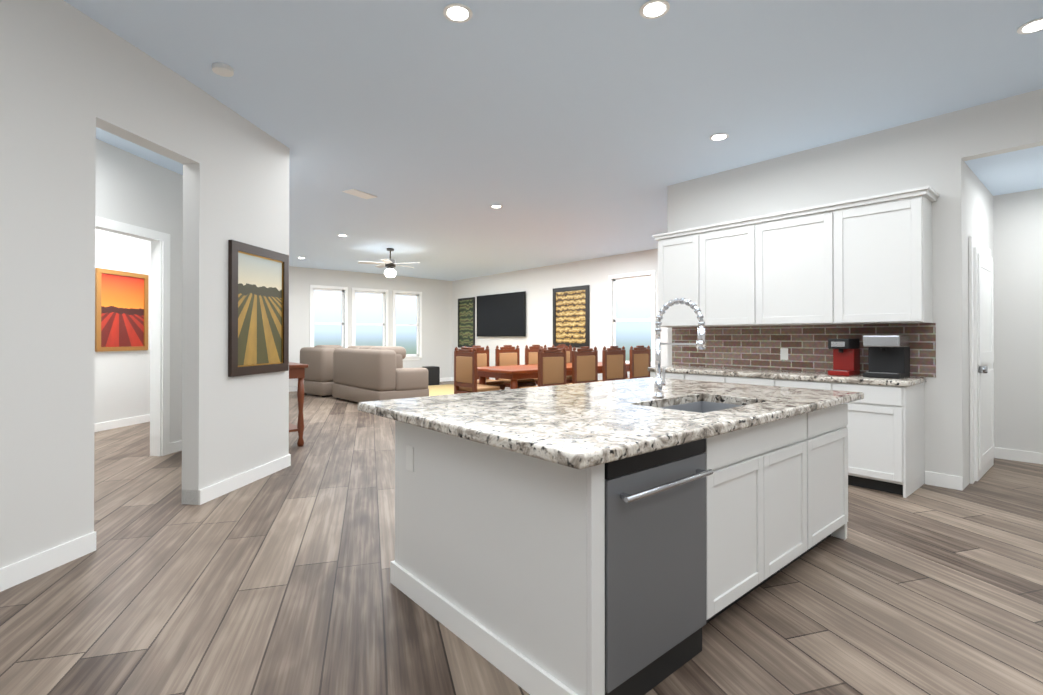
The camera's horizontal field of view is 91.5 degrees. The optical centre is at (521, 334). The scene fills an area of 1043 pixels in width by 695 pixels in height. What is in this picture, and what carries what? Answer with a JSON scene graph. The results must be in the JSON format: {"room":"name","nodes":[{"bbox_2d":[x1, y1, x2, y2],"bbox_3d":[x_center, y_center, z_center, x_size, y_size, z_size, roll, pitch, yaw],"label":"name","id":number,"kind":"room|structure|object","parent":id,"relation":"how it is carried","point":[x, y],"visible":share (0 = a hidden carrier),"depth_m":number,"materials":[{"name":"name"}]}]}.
{"room":"kitchen","nodes":[
{"label":"kitchen","id":0,"kind":"room"},
{"bbox_2d":[95,229,150,423],"bbox_3d":[-5.408,-0.279,5.353,3.992,3.150,5.023,0,0,-41],"label":"wall","id":1,"kind":"structure","parent":0,"point":[122,384],"depth_m":7.18,"materials":[{"name":"grey paint"}]},
{"bbox_2d":[95,268,148,351],"bbox_3d":[-5.621,-0.323,7.170,0.032,1.120,0.800,0,0,7],"label":"picture","id":2,"kind":"object","parent":1,"relation":"attached to","point":[121,310],"visible":0.92,"depth_m":7.13,"materials":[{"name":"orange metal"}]},
{"bbox_2d":[0,414,290,591],"bbox_3d":[-4.588,1.230,3.454,5.530,0.110,8.715,0,0,-41],"label":"baseboard","id":3,"kind":"structure","parent":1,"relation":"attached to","point":[19,572],"depth_m":2.99,"materials":[{"name":"white wood"}]},
{"bbox_2d":[95,139,182,442],"bbox_3d":[-4.211,-0.293,2.963,0.120,3.150,7.450,0,0,7],"label":"wall","id":4,"kind":"structure","parent":0,"point":[133,189],"depth_m":5.33,"materials":[{"name":"grey paint"}]},
{"bbox_2d":[95,216,169,455],"bbox_3d":[-3.940,0.104,5.018,0.138,2.380,1.000,0,0,7],"label":"door frame","id":5,"kind":"structure","parent":4,"relation":"attached to","point":[160,341],"depth_m":5.41,"materials":[{"name":"white wood"}]},
{"bbox_2d":[0,0,288,567],"bbox_3d":[-2.736,-0.298,2.039,0.140,3.150,5.990,0,0,7],"label":"wall","id":6,"kind":"structure","parent":0,"point":[72,78],"depth_m":2.95,"materials":[{"name":"grey paint"}]},
{"bbox_2d":[228,240,288,376],"bbox_3d":[-2.327,-0.208,4.542,0.032,1.120,0.800,0,0,7],"label":"landscape picture","id":7,"kind":"object","parent":6,"relation":"attached to","point":[258,310],"visible":1,"depth_m":4.48,"materials":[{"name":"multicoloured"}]},
{"bbox_2d":[289,266,451,386],"bbox_3d":[-4.565,-0.236,12.565,6.640,3.150,0.120,0,0,-41],"label":"wall","id":8,"kind":"structure","parent":0,"point":[436,322],"depth_m":13.41,"materials":[{"name":"grey paint"}]},
{"bbox_2d":[314,290,340,346],"bbox_3d":[-4.754,-0.257,12.455,0.770,1.690,0.001,0,0,-41],"label":"window","id":9,"kind":"structure","parent":8,"relation":"in","point":[327,306],"depth_m":12.46,"materials":[{"name":"clear glass"}]},
{"bbox_2d":[310,285,347,347],"bbox_3d":[-4.698,-0.237,12.391,0.910,1.870,0.130,0,0,-41],"label":"trim","id":10,"kind":"structure","parent":8,"relation":"attached to","point":[325,288],"depth_m":12.50,"materials":[{"name":"white wood"}]},
{"bbox_2d":[355,293,381,345],"bbox_3d":[-3.953,-0.253,13.143,0.840,1.690,0.001,0,0,-41],"label":"window","id":11,"kind":"structure","parent":8,"relation":"in","point":[368,308],"depth_m":13.14,"materials":[{"name":"clear glass"}]},
{"bbox_2d":[352,287,387,345],"bbox_3d":[-3.898,-0.234,13.078,0.980,1.870,0.130,0,0,-41],"label":"trim","id":12,"kind":"structure","parent":8,"relation":"attached to","point":[366,290],"depth_m":13.14,"materials":[{"name":"white wood"}]},
{"bbox_2d":[289,377,451,391],"bbox_3d":[-4.475,1.283,12.544,6.480,0.110,0.016,0,0,-41],"label":"baseboard","id":13,"kind":"structure","parent":8,"relation":"attached to","point":[291,389],"depth_m":14.40,"materials":[{"name":"white wood"}]},
{"bbox_2d":[396,295,415,353],"bbox_3d":[-3.153,-0.249,13.830,0.730,1.690,0.001,0,0,-41],"label":"window","id":14,"kind":"structure","parent":8,"relation":"in","point":[406,314],"depth_m":13.85,"materials":[{"name":"clear"}]},
{"bbox_2d":[393,290,421,359],"bbox_3d":[-3.098,-0.230,13.765,0.870,1.870,0.130,0,0,-41],"label":"trim","id":15,"kind":"structure","parent":8,"relation":"attached to","point":[418,324],"depth_m":13.95,"materials":[{"name":"white wood"}]},
{"bbox_2d":[0,381,1042,694],"bbox_3d":[-2.885,1.319,4.032,15.800,0.060,15.600,0,0,-41],"label":"floor","id":16,"kind":"structure","parent":0,"point":[278,583],"depth_m":2.44,"materials":[{"name":"brown wood"}]},
{"bbox_2d":[289,362,307,446],"bbox_3d":[-3.032,0.826,6.216,0.420,0.950,1.250,0,0,-41],"label":"console table","id":17,"kind":"object","parent":16,"relation":"on","point":[296,370],"visible":0.21,"depth_m":5.87,"materials":[{"name":"brown wood"}]},
{"bbox_2d":[300,345,342,396],"bbox_3d":[-4.216,0.786,11.263,1.024,1.090,1.000,0,0,39],"label":"recliner","id":18,"kind":"object","parent":16,"relation":"on","point":[318,378],"visible":0.6,"depth_m":10.72,"materials":[{"name":"brown fabric"}]},
{"bbox_2d":[332,346,428,402],"bbox_3d":[-2.794,0.778,9.914,1.000,1.090,2.224,0,0,-41],"label":"sofa","id":19,"kind":"object","parent":16,"relation":"on","point":[368,373],"visible":0.98,"depth_m":9.22,"materials":[{"name":"brown fabric"}]},
{"bbox_2d":[423,366,439,384],"bbox_3d":[-2.413,1.104,13.536,0.340,0.480,0.340,0,0,-41],"label":"speaker box","id":20,"kind":"object","parent":16,"relation":"on","point":[433,375],"visible":0.81,"depth_m":13.41,"materials":[{"name":"black"}]},
{"bbox_2d":[428,384,453,395],"bbox_3d":[-1.716,1.328,11.496,2.400,0.008,3.400,0,0,-41],"label":"rug","id":21,"kind":"object","parent":16,"relation":"on","point":[445,389],"visible":0.29,"depth_m":12.19,"materials":[{"name":"yellow fabric"}]},
{"bbox_2d":[454,347,499,393],"bbox_3d":[-0.662,0.750,7.659,0.506,1.120,0.544,0,0,-41],"label":"chair","id":22,"kind":"object","parent":16,"relation":"on","point":[465,369],"visible":0.67,"depth_m":7.48,"materials":[{"name":"brown wood"}]},
{"bbox_2d":[464,345,504,389],"bbox_3d":[-0.638,0.755,8.633,0.544,1.120,0.506,0,0,-41],"label":"chair","id":23,"kind":"object","parent":16,"relation":"on","point":[483,359],"visible":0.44,"depth_m":8.81,"materials":[{"name":"brown wood"}]},
{"bbox_2d":[495,345,535,387],"bbox_3d":[-0.107,0.758,9.089,0.544,1.120,0.506,0,0,-41],"label":"chair","id":24,"kind":"object","parent":16,"relation":"on","point":[506,355],"visible":0.52,"depth_m":9.14,"materials":[{"name":"brown wood"}]},
{"bbox_2d":[525,345,546,384],"bbox_3d":[0.424,0.761,9.545,0.544,1.120,0.506,0,0,-41],"label":"chair","id":25,"kind":"object","parent":16,"relation":"on","point":[531,354],"visible":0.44,"depth_m":9.61,"materials":[{"name":"brown wood"}]},
{"bbox_2d":[519,347,565,387],"bbox_3d":[0.304,0.749,7.536,0.544,1.120,0.506,0,0,-41],"label":"chair","id":26,"kind":"object","parent":16,"relation":"on","point":[551,366],"visible":0.58,"depth_m":7.33,"materials":[{"name":"brown wood"}]},
{"bbox_2d":[477,362,629,388],"bbox_3d":[0.629,0.929,8.767,3.000,0.775,1.120,0,0,-41],"label":"dining table","id":27,"kind":"object","parent":16,"relation":"on","point":[513,373],"visible":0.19,"depth_m":7.86,"materials":[{"name":"brown wood"}]},
{"bbox_2d":[552,344,571,382],"bbox_3d":[0.955,0.763,10.001,0.544,1.120,0.506,0,0,-41],"label":"chair","id":28,"kind":"object","parent":16,"relation":"on","point":[568,358],"visible":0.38,"depth_m":10.21,"materials":[{"name":"brown wood"}]},
{"bbox_2d":[566,346,597,383],"bbox_3d":[0.835,0.752,7.992,0.544,1.120,0.506,0,0,-41],"label":"chair","id":29,"kind":"object","parent":16,"relation":"on","point":[584,364],"visible":0.52,"depth_m":7.78,"materials":[{"name":"brown wood"}]},
{"bbox_2d":[598,346,625,381],"bbox_3d":[1.366,0.754,8.448,0.544,1.120,0.506,0,0,-41],"label":"chair","id":30,"kind":"object","parent":16,"relation":"on","point":[613,362],"visible":0.5,"depth_m":8.24,"materials":[{"name":"brown wood"}]},
{"bbox_2d":[391,397,863,694],"bbox_3d":[0.712,0.844,2.878,2.442,0.875,1.417,0,0,-41],"label":"kitchen island","id":31,"kind":"object","parent":16,"relation":"on","point":[634,536],"depth_m":1.97,"materials":[{"name":"white wood"}]},
{"bbox_2d":[357,377,863,472],"bbox_3d":[0.637,0.421,2.937,2.610,0.117,1.599,0,0,-41],"label":"island countertop","id":32,"kind":"structure","parent":31,"relation":"on","point":[577,427],"depth_m":2.29,"materials":[{"name":"white stone"}]},
{"bbox_2d":[653,298,705,397],"bbox_3d":[0.880,0.080,2.825,0.094,0.561,0.322,0,0,-41],"label":"faucet","id":33,"kind":"object","parent":32,"relation":"on","point":[659,381],"visible":1,"depth_m":2.88,"materials":[{"name":"silver metal"}]},
{"bbox_2d":[626,345,650,378],"bbox_3d":[1.897,0.757,8.904,0.544,1.120,0.506,0,0,-41],"label":"chair","id":34,"kind":"object","parent":16,"relation":"on","point":[640,359],"visible":0.52,"depth_m":8.69,"materials":[{"name":"brown wood"}]},
{"bbox_2d":[647,365,926,497],"bbox_3d":[2.461,0.835,5.081,0.635,0.920,2.420,0,0,-41],"label":"base cabinet","id":35,"kind":"object","parent":16,"relation":"on","point":[885,425],"depth_m":4.19,"materials":[{"name":"white wood"}]},
{"bbox_2d":[828,339,859,375],"bbox_3d":[2.946,0.206,4.644,0.304,0.330,0.170,0,0,-41],"label":"coffee maker","id":36,"kind":"object","parent":35,"relation":"on","point":[846,357],"visible":1,"depth_m":4.60,"materials":[{"name":"red plastic"}]},
{"bbox_2d":[863,335,909,378],"bbox_3d":[3.146,0.190,4.381,0.344,0.360,0.260,0,0,-41],"label":"coffee maker","id":37,"kind":"object","parent":35,"relation":"on","point":[888,356],"visible":1,"depth_m":4.32,"materials":[{"name":"black plastic"}]},
{"bbox_2d":[64,0,1042,280],"bbox_3d":[-2.885,-1.726,4.050,15.800,0.270,15.600,0,0,-41],"label":"ceiling","id":38,"kind":"structure","parent":0,"point":[566,130],"depth_m":3.95,"materials":[{"name":"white paint"}]},
{"bbox_2d":[212,62,233,76],"bbox_3d":[-2.086,-1.847,3.550,0.128,0.034,0.130,0,0,-41],"label":"smoke detector","id":39,"kind":"object","parent":38,"relation":"attached to","point":[222,69],"visible":1,"depth_m":3.53,"materials":[{"name":"white plastic"}]},
{"bbox_2d":[342,189,376,198],"bbox_3d":[-2.056,-1.783,6.473,0.200,0.012,0.400,0,0,29],"label":"ceiling vent","id":40,"kind":"object","parent":38,"relation":"in","point":[358,193],"visible":0.93,"depth_m":6.47,"materials":[{"name":"white metal"}]},
{"bbox_2d":[358,248,419,277],"bbox_3d":[-2.600,-1.394,10.011,1.178,0.570,1.126,0,0,-41],"label":"fan","id":41,"kind":"object","parent":38,"relation":"hanging from","point":[390,265],"visible":0.98,"depth_m":9.90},
{"bbox_2d":[443,3,472,22],"bbox_3d":[-0.369,-1.859,2.946,0.170,0.008,0.170,0,0,-41],"label":"recessed light","id":42,"kind":"object","parent":38,"relation":"in","point":[457,12],"visible":1,"depth_m":2.94,"materials":[{"name":"white plastic"}]},
{"bbox_2d":[490,205,501,207],"bbox_3d":[-0.353,-1.798,7.162,0.170,0.008,0.170,0,0,-41],"label":"recessed light","id":43,"kind":"object","parent":38,"relation":"in","point":[496,206],"visible":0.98,"depth_m":7.14,"materials":[{"name":"white"}]},
{"bbox_2d":[639,0,669,18],"bbox_3d":[0.762,-1.859,2.910,0.170,0.008,0.170,0,0,-41],"label":"recessed light","id":44,"kind":"object","parent":38,"relation":"in","point":[652,9],"visible":1,"depth_m":2.90,"materials":[{"name":"white"}]},
{"bbox_2d":[710,133,728,140],"bbox_3d":[1.854,-1.848,4.768,0.170,0.008,0.170,0,0,-41],"label":"recessed light","id":45,"kind":"object","parent":38,"relation":"in","point":[718,136],"visible":0.96,"depth_m":4.75,"materials":[{"name":"white"}]},
{"bbox_2d":[1017,17,1042,33],"bbox_3d":[3.104,-1.858,3.062,0.170,0.008,0.170,0,0,-41],"label":"recessed light","id":46,"kind":"object","parent":38,"relation":"in","point":[1033,26],"visible":0.96,"depth_m":3.07,"materials":[{"name":"white"}]},
{"bbox_2d":[452,248,667,385],"bbox_3d":[0.876,-0.243,11.418,0.120,3.150,8.950,0,0,-41],"label":"wall","id":47,"kind":"structure","parent":0,"point":[538,285],"depth_m":11.60,"materials":[{"name":"grey paint"}]},
{"bbox_2d":[458,297,474,347],"bbox_3d":[-1.533,-0.312,14.102,0.032,1.380,0.800,0,0,-41],"label":"picture","id":48,"kind":"object","parent":47,"relation":"attached to","point":[466,322],"visible":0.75,"depth_m":14.10,"materials":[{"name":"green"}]},
{"bbox_2d":[477,291,525,336],"bbox_3d":[-0.539,-0.479,12.913,0.074,1.080,1.960,0,0,-41],"label":"screen","id":49,"kind":"object","parent":47,"relation":"attached to","point":[501,315],"visible":1,"depth_m":12.80,"materials":[{"name":"black"}]},
{"bbox_2d":[553,285,589,347],"bbox_3d":[1.067,-0.370,11.075,0.032,1.320,1.080,0,0,-41],"label":"picture","id":50,"kind":"object","parent":47,"relation":"attached to","point":[571,315],"visible":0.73,"depth_m":11.03,"materials":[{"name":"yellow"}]},
{"bbox_2d":[608,270,654,366],"bbox_3d":[2.142,-0.252,9.876,0.130,1.870,1.100,0,0,-41],"label":"trim","id":51,"kind":"structure","parent":47,"relation":"attached to","point":[619,277],"depth_m":9.99,"materials":[{"name":"white wood"}]},
{"bbox_2d":[616,278,651,361],"bbox_3d":[2.206,-0.272,9.931,0.001,1.690,0.960,0,0,-41],"label":"window","id":52,"kind":"structure","parent":51,"relation":"attached to","point":[633,299],"depth_m":9.95,"materials":[{"name":"clear glass"}]},
{"bbox_2d":[667,89,1042,489],"bbox_3d":[3.191,-0.282,4.825,0.120,3.150,4.070,0,0,-41],"label":"wall","id":53,"kind":"structure","parent":0,"point":[922,153],"depth_m":4.36,"materials":[{"name":"grey paint"}]},
{"bbox_2d":[656,230,698,326],"bbox_3d":[1.945,-0.620,5.914,0.345,1.070,0.616,0,0,-41],"label":"upper cabinet","id":54,"kind":"object","parent":53,"relation":"attached to","point":[674,250],"depth_m":5.86,"materials":[{"name":"white wood"}]},
{"bbox_2d":[692,222,743,326],"bbox_3d":[2.298,-0.622,5.503,0.345,1.070,0.772,0,0,-41],"label":"upper cabinet","id":55,"kind":"object","parent":53,"relation":"attached to","point":[717,251],"depth_m":5.45,"materials":[{"name":"white wood"}]},
{"bbox_2d":[744,206,819,325],"bbox_3d":[2.731,-0.625,4.999,0.345,1.070,0.862,0,0,-41],"label":"upper cabinet","id":56,"kind":"object","parent":53,"relation":"attached to","point":[782,251],"depth_m":4.95,"materials":[{"name":"white wood"}]},
{"bbox_2d":[672,323,935,377],"bbox_3d":[2.695,0.143,5.299,0.011,0.464,2.560,0,0,-41],"label":"backsplash","id":57,"kind":"structure","parent":53,"relation":"attached to","point":[756,347],"depth_m":5.22,"materials":[{"name":"brick"}]},
{"bbox_2d":[780,348,787,359],"bbox_3d":[2.718,0.206,5.256,0.007,0.120,0.075,0,0,-41],"label":"outlet","id":58,"kind":"object","parent":57,"relation":"attached to","point":[783,353],"visible":1,"depth_m":5.25,"materials":[{"name":"white plastic"}]},
{"bbox_2d":[820,190,935,324],"bbox_3d":[3.150,-0.628,4.512,0.345,1.070,0.726,0,0,-41],"label":"upper cabinet","id":59,"kind":"object","parent":53,"relation":"attached to","point":[865,260],"depth_m":4.36,"materials":[{"name":"white wood"}]},
{"bbox_2d":[964,162,994,485],"bbox_3d":[4.311,-0.282,4.857,1.620,3.150,0.120,0,0,-41],"label":"wall","id":60,"kind":"structure","parent":0,"point":[978,210],"depth_m":4.45,"materials":[{"name":"grey paint"}]},
{"bbox_2d":[969,236,990,483],"bbox_3d":[4.290,0.223,4.740,1.080,2.140,0.018,0,0,-41],"label":"door frame","id":61,"kind":"structure","parent":60,"relation":"attached to","point":[973,242],"depth_m":4.39,"materials":[{"name":"white wood"}]},
{"bbox_2d":[973,247,993,480],"bbox_3d":[4.315,0.263,4.710,0.900,2.040,0.096,0,0,-41],"label":"door","id":62,"kind":"structure","parent":60,"relation":"in","point":[983,364],"depth_m":4.59,"materials":[{"name":"white wood"}]},
{"bbox_2d":[964,145,1042,195],"bbox_3d":[4.763,-1.485,4.337,1.620,0.050,1.270,0,0,-41],"label":"ceiling","id":63,"kind":"structure","parent":0,"point":[1011,172],"depth_m":4.53,"materials":[{"name":"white paint"}]},
{"bbox_2d":[993,188,1042,452],"bbox_3d":[5.423,-0.281,4.897,0.120,3.150,1.510,0,0,-41],"label":"wall","id":64,"kind":"structure","parent":0,"point":[1018,309],"depth_m":5.20,"materials":[{"name":"grey paint"}]},
{"bbox_2d":[994,447,1042,463],"bbox_3d":[5.362,1.238,4.855,0.016,0.110,1.240,0,0,-41],"label":"baseboard","id":65,"kind":"structure","parent":64,"relation":"attached to","point":[1001,453],"depth_m":5.18,"materials":[{"name":"white wood"}]}
]}

